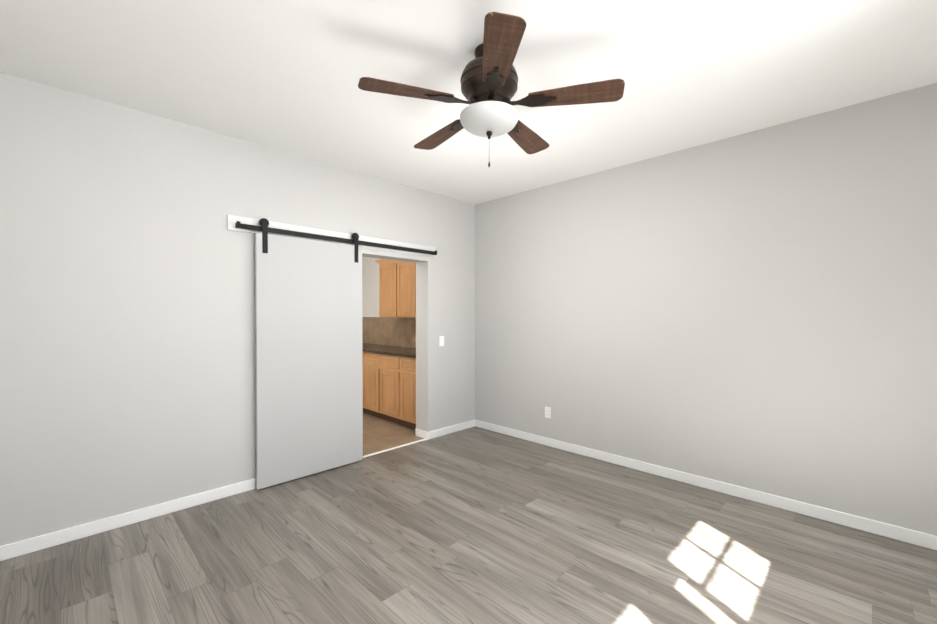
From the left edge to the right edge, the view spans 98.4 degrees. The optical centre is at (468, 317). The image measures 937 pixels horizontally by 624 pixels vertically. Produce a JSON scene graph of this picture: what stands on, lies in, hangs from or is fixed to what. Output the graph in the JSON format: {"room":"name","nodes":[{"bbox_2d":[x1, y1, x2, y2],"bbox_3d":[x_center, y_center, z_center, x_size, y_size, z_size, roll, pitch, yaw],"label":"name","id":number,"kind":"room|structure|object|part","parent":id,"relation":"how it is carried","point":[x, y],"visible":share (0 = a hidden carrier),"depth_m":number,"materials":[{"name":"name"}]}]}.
{"room":"empty room","nodes":[
{"label":"empty room","id":0,"kind":"room"},
{"bbox_2d":[0,72,474,545],"bbox_3d":[-1.505,-0.015,3.663,0.215,2.800,4.730,0,1,45],"label":"wall","id":1,"kind":"structure","parent":0,"point":[127,320],"depth_m":2.79,"materials":[{"name":"grey paint"}]},
{"bbox_2d":[0,420,474,560],"bbox_3d":[-1.500,1.343,3.669,0.229,0.085,4.300,0,1,45],"label":"baseboard","id":2,"kind":"structure","parent":1,"relation":"attached to","point":[27,546],"depth_m":2.73,"materials":[{"name":"white wood"}]},
{"bbox_2d":[227,215,436,489],"bbox_3d":[-1.097,0.288,3.861,0.090,2.191,2.110,0,1,45],"label":"barn door","id":3,"kind":"structure","parent":1,"relation":"in","point":[308,357],"depth_m":3.51,"materials":[{"name":"grey wood"}]},
{"bbox_3d":[-1.087,-0.724,3.855,0.062,0.050,2.041,0,1,45],"label":"rail","id":4,"kind":"part","parent":3,"relation":"part of","materials":[{"name":"black metal"}]},
{"bbox_2d":[439,336,443,345],"bbox_3d":[-0.309,0.274,4.714,0.010,0.116,0.070,0,1,45],"label":"switch plate","id":5,"kind":"object","parent":1,"relation":"attached to","point":[441,340],"visible":1,"depth_m":4.71,"materials":[{"name":"white plastic"}]},
{"bbox_2d":[362,257,379,316],"bbox_3d":[-1.167,0.113,6.435,3.200,2.500,0.315,0,1,45],"label":"wall","id":6,"kind":"structure","parent":0,"point":[370,287],"depth_m":6.63,"materials":[{"name":"white paint"}]},
{"bbox_2d":[378,259,389,317],"bbox_3d":[-1.000,-0.392,5.801,0.503,0.780,0.339,0,1,45],"label":"upper cabinet","id":7,"kind":"object","parent":6,"relation":"attached to","point":[384,268],"depth_m":5.76,"materials":[{"name":"brown wood"}]},
{"bbox_2d":[362,317,415,347],"bbox_3d":[-1.206,0.212,6.244,2.975,0.435,0.012,0,1,45],"label":"backsplash","id":8,"kind":"structure","parent":6,"relation":"attached to","point":[401,332],"depth_m":6.25,"materials":[{"name":"stone"}]},
{"bbox_2d":[390,260,409,317],"bbox_3d":[-0.718,-0.389,5.522,0.570,0.780,0.339,0,1,45],"label":"upper cabinet","id":9,"kind":"object","parent":6,"relation":"attached to","point":[399,270],"depth_m":5.50,"materials":[{"name":"brown wood"}]},
{"bbox_2d":[410,262,415,317],"bbox_3d":[-0.445,-0.387,5.253,0.476,0.780,0.339,0,1,45],"label":"upper cabinet","id":10,"kind":"object","parent":6,"relation":"attached to","point":[412,265],"depth_m":5.30,"materials":[{"name":"brown wood"}]},
{"bbox_2d":[363,413,423,455],"bbox_3d":[-2.004,1.397,5.293,3.200,0.050,2.500,0,1,45],"label":"floor","id":11,"kind":"structure","parent":0,"point":[380,434],"depth_m":4.73,"materials":[{"name":"beige tile"}]},
{"bbox_2d":[362,351,397,423],"bbox_3d":[-0.971,0.923,5.586,0.914,0.895,0.619,0,1,45],"label":"base cabinet","id":12,"kind":"object","parent":11,"relation":"on","point":[389,382],"depth_m":5.35,"materials":[{"name":"brown wood"}]},
{"bbox_2d":[362,343,415,358],"bbox_3d":[-1.329,0.452,5.922,2.664,0.040,0.640,0,1,45],"label":"countertop","id":13,"kind":"structure","parent":12,"relation":"on","point":[375,349],"depth_m":5.42,"materials":[{"name":"brown stone"}]},
{"bbox_2d":[363,439,426,457],"bbox_3d":[-0.786,1.378,4.270,0.040,0.006,0.902,0,1,45],"label":"threshold","id":14,"kind":"object","parent":11,"relation":"on","point":[393,448],"depth_m":4.25,"materials":[{"name":"white wood"}]},
{"bbox_2d":[398,355,415,428],"bbox_3d":[-0.510,0.926,5.131,0.381,0.895,0.619,0,1,45],"label":"base cabinet","id":15,"kind":"object","parent":11,"relation":"on","point":[406,367],"depth_m":4.95,"materials":[{"name":"brown wood"}]},
{"bbox_2d":[0,426,936,623],"bbox_3d":[0.133,1.423,2.056,4.390,0.050,4.730,0,1,45],"label":"floor","id":16,"kind":"structure","parent":0,"point":[475,525],"depth_m":2.35,"materials":[{"name":"grey wood"}]},
{"bbox_2d":[0,0,936,204],"bbox_3d":[0.057,-1.427,2.109,4.605,0.050,4.730,0,1,45],"label":"ceiling","id":17,"kind":"structure","parent":0,"point":[284,75],"depth_m":2.27,"materials":[{"name":"white paint"}]},
{"bbox_2d":[358,12,624,166],"bbox_3d":[0.101,-1.098,2.171,1.274,0.608,1.289,0,1,45],"label":"fan","id":18,"kind":"object","parent":17,"relation":"hanging from","point":[489,81],"visible":1,"depth_m":2.02,"materials":[{"name":"brown wood"}]},
{"label":"blade","id":19,"kind":"part","parent":18,"relation":"part of","materials":[{"name":"brown wood"}]},
{"label":"blade","id":20,"kind":"part","parent":18,"relation":"part of","materials":[{"name":"brown wood"}]},
{"bbox_3d":[0.109,-1.243,2.135,0.304,0.317,0.304,0,1,45],"label":"motor","id":21,"kind":"part","parent":18,"relation":"part of","materials":[{"name":"brown metal"}]},
{"bbox_3d":[0.109,-0.888,2.138,0.034,0.189,0.034,0,1,45],"label":"finial chain","id":22,"kind":"part","parent":18,"relation":"part of","materials":[{"name":"brown metal"}]},
{"bbox_3d":[0.109,-1.024,2.137,0.312,0.086,0.312,0,1,45],"label":"lamp shade","id":23,"kind":"part","parent":18,"relation":"part of","materials":[{"name":"white glass"}]},
{"bbox_3d":[0.129,-1.108,1.701,0.158,0.006,0.465,9,2,-3],"label":"blade","id":24,"kind":"part","parent":18,"relation":"part of","materials":[{"name":"brown wood"}]},
{"label":"blade","id":25,"kind":"part","parent":18,"relation":"part of","materials":[{"name":"brown wood"}]},
{"bbox_3d":[0.529,-1.110,2.020,0.465,0.006,0.158,2,-8,15],"label":"blade","id":26,"kind":"part","parent":18,"relation":"part of","materials":[{"name":"brown wood"}]},
{"bbox_2d":[475,83,936,535],"bbox_3d":[1.720,-0.015,3.651,4.390,2.800,0.215,0,1,45],"label":"wall","id":27,"kind":"structure","parent":0,"point":[756,310],"depth_m":3.10,"materials":[{"name":"grey paint"}]},
{"bbox_2d":[545,407,550,417],"bbox_3d":[0.853,1.021,4.357,0.070,0.116,0.009,0,1,45],"label":"electrical outlet plate","id":28,"kind":"object","parent":27,"relation":"attached to","point":[547,412],"visible":1,"depth_m":4.35,"materials":[{"name":"white plastic"}]},
{"bbox_2d":[475,420,936,549],"bbox_3d":[1.619,1.343,3.600,4.306,0.085,0.014,0,1,45],"label":"baseboard","id":29,"kind":"structure","parent":27,"relation":"attached to","point":[922,539],"depth_m":3.09,"materials":[{"name":"white wood"}]}
]}

